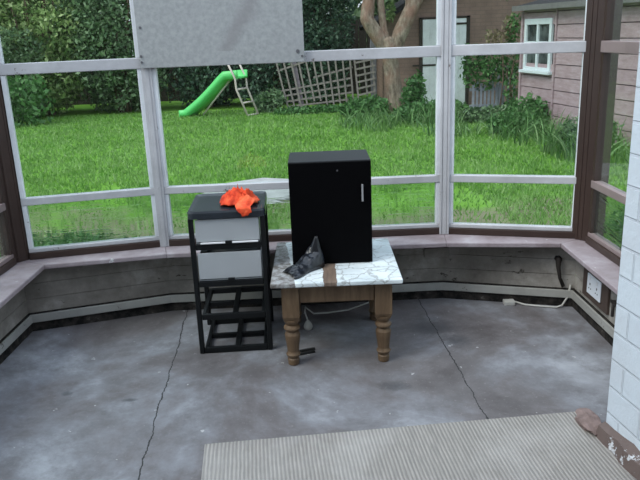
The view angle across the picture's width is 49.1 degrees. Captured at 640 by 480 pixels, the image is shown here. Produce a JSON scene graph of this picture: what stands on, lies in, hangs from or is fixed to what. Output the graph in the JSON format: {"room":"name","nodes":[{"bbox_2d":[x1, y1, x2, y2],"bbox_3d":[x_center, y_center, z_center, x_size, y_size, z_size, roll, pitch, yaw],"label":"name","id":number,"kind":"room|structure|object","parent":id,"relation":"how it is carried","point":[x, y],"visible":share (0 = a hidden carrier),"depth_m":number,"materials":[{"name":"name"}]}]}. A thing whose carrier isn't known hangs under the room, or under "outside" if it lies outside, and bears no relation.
{"room":"sunroom","nodes":[
{"label":"sunroom","id":0,"kind":"room"},
{"bbox_2d":[0,288,27,339],"bbox_3d":[-1.620,0.660,2.641,0.075,0.352,2.320,-2,17,1],"label":"wall","id":1,"kind":"structure","parent":0,"point":[15,309],"depth_m":3.59,"materials":[{"name":"paint"}]},
{"bbox_2d":[0,182,16,275],"bbox_3d":[-1.693,-0.384,2.331,0.062,1.766,2.327,-2,17,2],"label":"window","id":2,"kind":"structure","parent":1,"relation":"in","point":[7,260],"depth_m":3.61,"materials":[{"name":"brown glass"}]},
{"bbox_2d":[0,79,29,262],"bbox_3d":[-1.660,-0.739,3.514,0.107,1.766,0.124,10,21,36],"label":"trim","id":3,"kind":"structure","parent":1,"relation":"attached to","point":[8,178],"depth_m":3.63,"materials":[{"name":"brown wood"}]},
{"bbox_2d":[0,313,32,354],"bbox_3d":[-1.568,0.755,2.669,0.020,0.046,2.320,-2,17,1],"label":"baseboard","id":4,"kind":"structure","parent":1,"relation":"attached to","point":[26,323],"depth_m":3.57,"materials":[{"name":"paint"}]},
{"bbox_2d":[0,325,32,363],"bbox_3d":[-1.572,0.802,2.683,0.008,0.051,2.320,-2,17,1],"label":"trim","id":5,"kind":"structure","parent":1,"relation":"attached to","point":[28,331],"depth_m":3.59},
{"bbox_2d":[0,261,43,307],"bbox_3d":[-1.568,0.461,2.622,0.270,0.026,2.398,-2,17,0],"label":"trim","id":6,"kind":"structure","parent":1,"relation":"on","point":[16,278],"depth_m":3.48,"materials":[{"name":"pink paint"}]},
{"bbox_2d":[24,258,170,312],"bbox_3d":[-1.225,0.270,3.892,0.756,0.352,0.075,-7,17,-16],"label":"wall","id":7,"kind":"structure","parent":0,"point":[65,287],"depth_m":3.84,"materials":[{"name":"paint"}]},
{"bbox_2d":[0,0,159,259],"bbox_3d":[-1.261,-0.780,3.600,0.688,1.766,0.062,-6,17,-12],"label":"window","id":8,"kind":"structure","parent":7,"relation":"in","point":[72,224],"depth_m":3.77,"materials":[{"name":"white paint"}]},
{"bbox_2d":[24,247,166,268],"bbox_3d":[-1.227,0.103,3.775,0.782,0.026,0.167,-6,17,-12],"label":"trim","id":9,"kind":"structure","parent":7,"relation":"on","point":[157,252],"depth_m":3.75,"materials":[{"name":"pink paint"}]},
{"bbox_2d":[29,293,170,322],"bbox_3d":[-1.206,0.380,3.877,0.756,0.046,0.020,-7,17,-16],"label":"baseboard","id":10,"kind":"structure","parent":7,"relation":"attached to","point":[48,316],"depth_m":3.87,"materials":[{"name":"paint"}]},
{"bbox_2d":[31,303,171,330],"bbox_3d":[-1.206,0.425,3.897,0.756,0.051,0.008,-7,17,-16],"label":"trim","id":11,"kind":"structure","parent":7,"relation":"attached to","point":[105,316],"depth_m":3.89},
{"bbox_2d":[141,68,168,246],"bbox_3d":[-0.901,-0.817,3.675,0.052,1.766,0.072,-4,17,-7],"label":"trim","id":12,"kind":"structure","parent":7,"relation":"attached to","point":[147,80],"depth_m":3.75,"materials":[{"name":"white paint"}]},
{"bbox_2d":[167,247,442,292],"bbox_3d":[-0.077,0.188,4.014,1.556,0.352,0.075,-3,17,-1],"label":"wall","id":13,"kind":"structure","parent":0,"point":[412,264],"depth_m":3.97,"materials":[{"name":"paint"}]},
{"bbox_2d":[151,0,441,245],"bbox_3d":[-0.118,-0.852,3.689,1.516,1.766,0.062,-3,17,-1],"label":"window","id":14,"kind":"structure","parent":13,"relation":"in","point":[405,205],"depth_m":3.87,"materials":[{"name":"white paint"}]},
{"bbox_2d":[133,0,304,67],"bbox_3d":[-0.514,-1.237,3.507,0.845,0.700,0.017,-3,17,-1],"label":"board","id":15,"kind":"object","parent":14,"relation":"attached to","point":[170,33],"visible":1,"depth_m":3.56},
{"bbox_2d":[166,234,445,257],"bbox_3d":[-0.083,0.030,3.865,1.566,0.026,0.197,-2,17,0],"label":"window sill","id":16,"kind":"structure","parent":13,"relation":"on","point":[433,240],"depth_m":3.81,"materials":[{"name":"pink paint"}]},
{"bbox_2d":[171,281,442,302],"bbox_3d":[-0.072,0.299,3.997,1.556,0.046,0.020,-3,17,-1],"label":"baseboard","id":17,"kind":"structure","parent":13,"relation":"attached to","point":[419,286],"depth_m":3.98,"materials":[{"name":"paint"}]},
{"bbox_2d":[172,290,442,310],"bbox_3d":[-0.070,0.344,4.017,1.556,0.051,0.008,-3,17,-1],"label":"trim","id":18,"kind":"structure","parent":13,"relation":"attached to","point":[437,293],"depth_m":4.02,"materials":[{"name":"grey wood"}]},
{"bbox_2d":[424,247,448,257],"bbox_3d":[0.658,0.070,3.955,0.140,0.055,0.012,-2,17,0],"label":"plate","id":19,"kind":"object","parent":13,"relation":"attached to","point":[442,251],"visible":0.97,"depth_m":3.95,"materials":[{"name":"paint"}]},
{"bbox_2d":[439,0,451,233],"bbox_3d":[0.665,-0.887,3.700,0.052,1.766,0.075,0,17,8],"label":"trim","id":20,"kind":"structure","parent":13,"relation":"attached to","point":[446,17],"depth_m":3.73,"materials":[{"name":"white paint"}]},
{"bbox_2d":[0,298,612,479],"bbox_3d":[-0.155,1.122,1.720,5.600,0.120,5.060,-2,17,0],"label":"floor","id":21,"kind":"structure","parent":0,"point":[135,397],"depth_m":3.13,"materials":[{"name":"concrete"}]},
{"bbox_2d":[187,191,273,353],"bbox_3d":[-0.433,0.151,3.527,0.364,0.728,0.387,-3,17,-2],"label":"drawer unit","id":22,"kind":"object","parent":21,"relation":"on","point":[234,249],"visible":1,"depth_m":3.34,"materials":[{"name":"black plastic"}]},
{"bbox_2d":[219,184,259,216],"bbox_3d":[-0.388,-0.200,3.334,0.194,0.121,0.254,-2,17,0],"label":"cloth","id":23,"kind":"object","parent":22,"relation":"on","point":[242,199],"visible":1,"depth_m":3.32,"materials":[{"name":"fabric"}]},
{"bbox_2d":[299,347,314,354],"bbox_3d":[-0.077,0.545,3.414,0.120,0.012,0.042,-8,17,-17],"label":"metal bracket","id":24,"kind":"object","parent":21,"relation":"on","point":[312,349],"visible":0.53,"depth_m":3.41,"materials":[{"name":"black metal"}]},
{"bbox_2d":[270,238,402,365],"bbox_3d":[0.078,0.299,3.484,0.592,0.430,0.648,-2,17,0],"label":"side table","id":25,"kind":"object","parent":21,"relation":"on","point":[372,281],"visible":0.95,"depth_m":3.20,"materials":[{"name":"brown wood"}]},
{"bbox_2d":[283,236,324,279],"bbox_3d":[-0.091,0.072,3.250,0.121,0.147,0.228,10,21,36],"label":"plastic bag","id":26,"kind":"object","parent":25,"relation":"on","point":[313,259],"visible":1,"depth_m":3.27,"materials":[{"name":"black plastic"}]},
{"bbox_2d":[288,149,372,264],"bbox_3d":[0.051,-0.163,3.421,0.384,0.494,0.331,-2,17,0],"label":"base cabinet","id":27,"kind":"object","parent":25,"relation":"on","point":[330,197],"visible":1,"depth_m":3.28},
{"bbox_2d":[304,302,368,329],"bbox_3d":[0.107,0.371,3.808,0.491,0.103,0.095,-13,20,-32],"label":"power cable","id":28,"kind":"object","parent":21,"relation":"on","point":[308,325],"visible":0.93,"depth_m":3.72,"materials":[{"name":"plastic"}]},
{"bbox_2d":[201,412,635,479],"bbox_3d":[0.372,0.923,2.093,1.500,0.006,1.350,-4,17,-5],"label":"mat","id":29,"kind":"object","parent":21,"relation":"on","point":[554,446],"visible":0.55,"depth_m":2.56,"materials":[{"name":"beige fabric"}]},
{"bbox_2d":[575,408,600,435],"bbox_3d":[1.037,0.692,2.698,0.089,0.039,0.192,-2,17,0],"label":"lump","id":30,"kind":"object","parent":29,"relation":"on","point":[586,418],"visible":0.87,"depth_m":2.67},
{"bbox_2d":[503,284,570,307],"bbox_3d":[1.192,0.301,3.852,0.358,0.131,0.058,2,17,13],"label":"lead","id":31,"kind":"object","parent":21,"relation":"on","point":[507,302],"visible":1,"depth_m":3.87,"materials":[{"name":"white plastic"}]},
{"bbox_2d":[443,246,575,287],"bbox_3d":[1.053,0.169,3.927,0.711,0.352,0.075,3,17,16],"label":"wall","id":32,"kind":"structure","parent":0,"point":[528,266],"depth_m":3.88,"materials":[{"name":"paint"}]},
{"bbox_2d":[443,281,572,297],"bbox_3d":[1.044,0.279,3.912,0.711,0.046,0.020,3,17,16],"label":"baseboard","id":33,"kind":"structure","parent":32,"relation":"attached to","point":[544,292],"depth_m":3.90,"materials":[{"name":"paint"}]},
{"bbox_2d":[443,290,572,306],"bbox_3d":[1.047,0.325,3.932,0.711,0.051,0.008,3,17,16],"label":"trim","id":34,"kind":"structure","parent":32,"relation":"attached to","point":[556,301],"depth_m":3.93,"materials":[{"name":"black wood"}]},
{"bbox_2d":[444,234,576,247],"bbox_3d":[1.033,0.013,3.774,0.742,0.026,0.194,2,17,15],"label":"window sill","id":35,"kind":"structure","parent":32,"relation":"on","point":[452,240],"depth_m":3.76,"materials":[{"name":"pink paint"}]},
{"bbox_2d":[449,0,586,238],"bbox_3d":[1.016,-0.874,3.609,0.675,1.766,0.062,2,17,15],"label":"window","id":36,"kind":"structure","parent":32,"relation":"in","point":[462,228],"depth_m":3.73,"materials":[{"name":"white paint"}]},
{"bbox_2d":[554,255,564,286],"bbox_3d":[1.295,0.175,3.784,0.065,0.174,0.056,3,17,16],"label":"pipe stub","id":37,"kind":"object","parent":32,"relation":"attached to","point":[558,259],"visible":1,"depth_m":3.77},
{"bbox_2d":[574,261,616,324],"bbox_3d":[1.462,0.530,2.662,0.075,0.352,2.366,-3,17,-1],"label":"wall","id":38,"kind":"structure","parent":0,"point":[579,273],"depth_m":3.69,"materials":[{"name":"paint"}]},
{"bbox_2d":[561,239,619,294],"bbox_3d":[1.398,0.343,2.619,0.233,0.026,2.393,-2,17,0],"label":"trim","id":39,"kind":"structure","parent":38,"relation":"on","point":[600,266],"depth_m":3.38,"materials":[{"name":"pink paint"}]},
{"bbox_2d":[572,300,612,346],"bbox_3d":[1.426,0.676,2.704,0.008,0.051,2.366,-3,17,-1],"label":"trim","id":40,"kind":"structure","parent":38,"relation":"attached to","point":[594,324],"depth_m":3.56,"materials":[{"name":"black wood"}]},
{"bbox_2d":[571,288,614,337],"bbox_3d":[1.419,0.629,2.690,0.020,0.046,2.366,-3,17,-1],"label":"baseboard","id":41,"kind":"structure","parent":38,"relation":"attached to","point":[590,311],"depth_m":3.53,"materials":[{"name":"paint"}]},
{"bbox_2d":[582,267,610,314],"bbox_3d":[1.379,0.228,3.507,0.025,0.195,0.300,-3,17,-1],"label":"wall socket","id":42,"kind":"object","parent":38,"relation":"attached to","point":[597,292],"visible":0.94,"depth_m":3.48,"materials":[{"name":"white plastic"}]},
{"bbox_2d":[572,0,622,240],"bbox_3d":[1.394,-0.854,3.490,0.107,1.766,0.132,-16,21,-38],"label":"window frame","id":43,"kind":"structure","parent":38,"relation":"attached to","point":[594,14],"depth_m":3.52,"materials":[{"name":"brown wood"}]},
{"bbox_2d":[585,0,639,266],"bbox_3d":[1.440,-0.506,2.320,0.062,1.766,2.304,-3,17,-2],"label":"window","id":44,"kind":"structure","parent":38,"relation":"in","point":[607,203],"depth_m":3.43,"materials":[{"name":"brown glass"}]},
{"bbox_2d":[610,299,616,316],"bbox_3d":[1.391,0.363,3.161,0.028,0.082,0.330,-3,17,-1],"label":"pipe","id":45,"kind":"object","parent":38,"relation":"attached to","point":[613,302],"visible":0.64,"depth_m":3.29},
{"bbox_2d":[606,45,639,450],"bbox_3d":[1.612,-0.209,1.710,1.161,2.300,1.359,-2,17,0],"label":"wall pier","id":46,"kind":"object","parent":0,"point":[623,408],"visible":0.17,"depth_m":2.41,"materials":[{"name":"white brick"}]},
{"bbox_2d":[595,421,639,479],"bbox_3d":[1.153,0.882,1.995,0.051,0.082,1.319,-5,17,-9],"label":"baseboard","id":47,"kind":"object","parent":46,"relation":"attached to","point":[626,453],"visible":1,"depth_m":2.47,"materials":[{"name":"brown paint"}]},
{"label":"outside","id":48,"kind":"structure","parent":0,"visible":0},
{"bbox_2d":[15,80,629,225],"bbox_3d":[-0.185,-4.638,21.521,60.000,0.200,36.100,-2,17,0],"label":"ground","id":49,"kind":"structure","parent":48,"point":[174,106],"depth_m":9.67,"materials":[{"name":"green plant"}]},
{"bbox_2d":[0,23,46,121],"bbox_3d":[-7.000,-3.532,14.881,2.509,2.054,1.552,-4,17,-7],"label":"shrub","id":50,"kind":"object","parent":49,"relation":"on","point":[27,57],"visible":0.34,"depth_m":14.56,"materials":[{"name":"green plant"}]},
{"bbox_2d":[7,74,55,125],"bbox_3d":[-6.018,-2.854,13.893,1.436,1.230,1.029,-2,17,0],"label":"bush","id":51,"kind":"object","parent":49,"relation":"on","point":[14,91],"visible":0.77,"depth_m":13.86,"materials":[{"name":"green plant"}]},
{"bbox_2d":[1,0,89,32],"bbox_3d":[-8.096,-7.348,19.029,5.911,7.285,3.861,-2,17,0],"label":"tree","id":52,"kind":"object","parent":49,"relation":"on","point":[55,5],"visible":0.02,"depth_m":18.32,"materials":[{"name":"green plant"}]},
{"bbox_2d":[0,0,103,115],"bbox_3d":[-6.435,-5.069,15.428,2.981,4.671,2.375,-2,17,0],"label":"shrub","id":53,"kind":"object","parent":49,"relation":"on","point":[61,85],"visible":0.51,"depth_m":15.01,"materials":[{"name":"green plant"}]},
{"bbox_2d":[54,0,168,112],"bbox_3d":[-4.649,-4.768,15.571,2.403,3.857,2.264,-10,18,-23],"label":"shrub","id":54,"kind":"object","parent":49,"relation":"on","point":[122,86],"visible":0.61,"depth_m":15.12,"materials":[{"name":"green plant"}]},
{"bbox_2d":[18,19,370,104],"bbox_3d":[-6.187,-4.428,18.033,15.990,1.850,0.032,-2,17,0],"label":"hedge","id":55,"kind":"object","parent":49,"relation":"on","point":[359,43],"depth_m":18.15,"materials":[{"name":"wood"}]},
{"bbox_2d":[161,64,252,107],"bbox_3d":[-2.665,-4.843,15.876,2.807,3.668,1.918,-3,17,-3],"label":"shrub","id":56,"kind":"object","parent":49,"relation":"on","point":[197,80],"visible":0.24,"depth_m":15.80,"materials":[{"name":"green plant"}]},
{"bbox_2d":[179,65,258,116],"bbox_3d":[-2.117,-3.111,14.302,1.642,1.188,0.436,2,17,14],"label":"slide","id":57,"kind":"object","parent":49,"relation":"on","point":[224,78],"visible":0.93,"depth_m":14.28,"materials":[{"name":"green plastic"}]},
{"bbox_2d":[230,178,288,182],"bbox_3d":[-0.605,-0.526,7.383,1.115,0.035,1.117,-17,22,-40],"label":"paving slab","id":58,"kind":"object","parent":49,"relation":"on","point":[257,179],"visible":0.19,"depth_m":7.79,"materials":[{"name":"stone"}]},
{"bbox_2d":[254,88,286,112],"bbox_3d":[-1.056,-2.927,14.672,0.735,0.559,0.670,-2,17,0],"label":"bush","id":59,"kind":"object","parent":49,"relation":"on","point":[267,100],"visible":0.92,"depth_m":14.57,"materials":[{"name":"green plant"}]},
{"bbox_2d":[232,0,314,106],"bbox_3d":[-1.185,-5.020,15.899,2.360,3.896,2.004,7,19,28],"label":"shrub","id":60,"kind":"object","parent":49,"relation":"on","point":[269,78],"visible":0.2,"depth_m":15.88,"materials":[{"name":"green plant"}]},
{"bbox_2d":[274,103,342,114],"bbox_3d":[-0.143,-2.651,14.228,1.634,0.239,0.548,-2,17,0],"label":"weed patch","id":61,"kind":"object","parent":49,"relation":"on","point":[320,108],"visible":0.91,"depth_m":14.15,"materials":[{"name":"green plant"}]},
{"bbox_2d":[276,60,353,107],"bbox_3d":[-0.112,-3.304,14.694,1.642,1.125,0.068,-2,17,0],"label":"trellis","id":62,"kind":"object","parent":49,"relation":"on","point":[293,66],"visible":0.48,"depth_m":14.69,"materials":[{"name":"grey wood"}]},
{"bbox_2d":[296,0,357,103],"bbox_3d":[0.116,-5.439,15.788,1.595,4.655,1.757,-6,17,-12],"label":"shrub","id":63,"kind":"object","parent":49,"relation":"on","point":[319,28],"visible":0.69,"depth_m":15.56,"materials":[{"name":"green plant"}]},
{"bbox_2d":[328,0,398,85],"bbox_3d":[3.031,-7.605,19.029,6.155,6.952,3.768,-2,17,0],"label":"tree","id":64,"kind":"object","parent":49,"relation":"on","point":[357,11],"visible":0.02,"depth_m":18.75,"materials":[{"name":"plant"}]},
{"bbox_2d":[337,94,390,116],"bbox_3d":[0.846,-2.569,13.434,1.055,0.443,0.848,-2,17,0],"label":"weed patch","id":65,"kind":"object","parent":49,"relation":"on","point":[356,103],"visible":0.84,"depth_m":13.29,"materials":[{"name":"green plant"}]},
{"bbox_2d":[354,59,375,98],"bbox_3d":[0.920,-3.283,14.416,0.455,1.063,0.033,-2,17,0],"label":"trellis","id":66,"kind":"object","parent":49,"relation":"on","point":[371,60],"visible":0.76,"depth_m":14.39,"materials":[{"name":"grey wood"}]},
{"bbox_2d":[335,100,403,131],"bbox_3d":[0.810,-2.142,12.012,1.424,0.377,2.258,-2,17,0],"label":"grass tuft","id":67,"kind":"object","parent":49,"relation":"on","point":[389,119],"visible":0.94,"depth_m":11.97,"materials":[{"name":"green plant"}]},
{"bbox_2d":[370,39,376,97],"bbox_3d":[1.113,-3.446,14.550,0.120,1.400,0.110,-2,17,0],"label":"fence post","id":68,"kind":"object","parent":49,"relation":"on","point":[372,45],"visible":0.3,"depth_m":14.49,"materials":[{"name":"grey wood"}]},
{"bbox_2d":[399,69,427,107],"bbox_3d":[1.738,-2.738,13.084,0.531,0.907,0.560,-2,17,0],"label":"nettle patch","id":69,"kind":"object","parent":49,"relation":"on","point":[414,90],"visible":0.66,"depth_m":12.99,"materials":[{"name":"green plant"}]},
{"bbox_2d":[391,98,461,121],"bbox_3d":[1.886,-2.313,12.457,1.277,0.414,0.980,-2,17,0],"label":"weed patch","id":70,"kind":"object","parent":49,"relation":"on","point":[427,103],"visible":0.42,"depth_m":12.34,"materials":[{"name":"green plant"}]},
{"bbox_2d":[386,95,475,127],"bbox_3d":[1.947,-2.303,12.289,1.751,0.440,1.964,5,18,23],"label":"grass tuft","id":71,"kind":"object","parent":49,"relation":"on","point":[427,116],"visible":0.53,"depth_m":11.89,"materials":[{"name":"green plant"}]},
{"bbox_2d":[360,0,507,113],"bbox_3d":[1.832,-4.907,13.572,4.370,4.810,2.719,0,17,9],"label":"forked tree","id":72,"kind":"object","parent":49,"relation":"on","point":[378,34],"visible":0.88,"depth_m":13.17,"materials":[{"name":"brown plant"}]},
{"bbox_2d":[359,0,535,104],"bbox_3d":[3.446,-4.683,15.446,4.990,3.078,3.200,-2,17,0],"label":"house","id":73,"kind":"structure","parent":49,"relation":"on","point":[473,17],"depth_m":14.21,"materials":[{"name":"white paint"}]},
{"bbox_2d":[431,99,468,110],"bbox_3d":[2.262,-2.400,12.791,1.021,0.383,0.884,-2,17,0],"label":"weed patch","id":74,"kind":"object","parent":49,"relation":"on","point":[457,102],"visible":0.06,"depth_m":12.64,"materials":[{"name":"green plant"}]},
{"bbox_2d":[415,113,487,137],"bbox_3d":[2.107,-1.790,10.784,1.287,0.304,1.196,-2,17,0],"label":"grass tuft","id":75,"kind":"object","parent":49,"relation":"on","point":[463,126],"visible":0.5,"depth_m":10.70,"materials":[{"name":"green plant"}]},
{"bbox_2d":[469,81,503,109],"bbox_3d":[3.010,-2.550,12.641,0.620,0.630,0.055,-2,17,0],"label":"picket fence","id":76,"kind":"object","parent":49,"relation":"on","point":[481,88],"visible":0.62,"depth_m":12.60,"materials":[{"name":"grey wood"}]},
{"bbox_2d":[457,104,519,122],"bbox_3d":[2.896,-2.155,11.990,1.219,0.326,0.811,-2,17,0],"label":"weed patch","id":77,"kind":"object","parent":49,"relation":"on","point":[475,113],"visible":0.57,"depth_m":11.88,"materials":[{"name":"green plant"}]},
{"bbox_2d":[458,12,520,105],"bbox_3d":[2.948,-3.094,12.418,1.417,1.806,0.660,4,18,19],"label":"climbing plant","id":78,"kind":"object","parent":49,"relation":"on","point":[482,65],"visible":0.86,"depth_m":12.29,"materials":[{"name":"green plant"}]},
{"bbox_2d":[493,66,518,105],"bbox_3d":[3.411,-2.786,13.011,0.520,0.840,0.050,-2,17,0],"label":"wooden rack","id":79,"kind":"object","parent":49,"relation":"on","point":[517,66],"visible":0.1,"depth_m":13.01,"materials":[{"name":"grey wood"}]},
{"bbox_2d":[484,106,553,135],"bbox_3d":[2.979,-1.808,10.569,0.985,0.461,1.076,-2,17,0],"label":"weed patch","id":80,"kind":"object","parent":49,"relation":"on","point":[510,117],"visible":0.59,"depth_m":10.41,"materials":[{"name":"green plant"}]},
{"bbox_2d":[474,101,575,145],"bbox_3d":[3.123,-1.720,10.112,1.668,0.476,2.196,-2,17,0],"label":"grass tuft","id":81,"kind":"object","parent":49,"relation":"on","point":[521,137],"visible":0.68,"depth_m":9.93,"materials":[{"name":"green plant"}]},
{"bbox_2d":[502,91,550,121],"bbox_3d":[3.266,-2.058,11.103,0.802,0.602,1.036,-2,17,0],"label":"weed patch","id":82,"kind":"object","parent":49,"relation":"on","point":[530,103],"visible":0.35,"depth_m":11.01,"materials":[{"name":"green plant"}]},
{"bbox_2d":[516,111,630,165],"bbox_3d":[3.273,-1.329,8.681,1.570,0.535,2.030,-2,17,0],"label":"grass tuft","id":83,"kind":"object","parent":49,"relation":"on","point":[551,144],"visible":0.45,"depth_m":8.52,"materials":[{"name":"green plant"}]},
{"bbox_2d":[512,0,639,145],"bbox_3d":[5.005,-2.602,9.415,2.580,2.420,5.520,-5,17,-10],"label":"garden shed","id":84,"kind":"object","parent":49,"relation":"on","point":[553,77],"visible":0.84,"depth_m":10.45,"materials":[{"name":"pink paint"}]},
{"bbox_2d":[556,116,624,150],"bbox_3d":[3.478,-1.394,9.006,0.850,0.527,1.063,-2,17,0],"label":"weed patch","id":85,"kind":"object","parent":49,"relation":"on","point":[573,125],"visible":0.14,"depth_m":8.93,"materials":[{"name":"green plant"}]},
{"bbox_2d":[611,130,631,168],"bbox_3d":[3.791,-0.946,7.335,1.547,0.530,1.515,11,21,37],"label":"grass tuft","id":86,"kind":"object","parent":49,"relation":"on","point":[626,152],"visible":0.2,"depth_m":7.50,"materials":[{"name":"green plant"}]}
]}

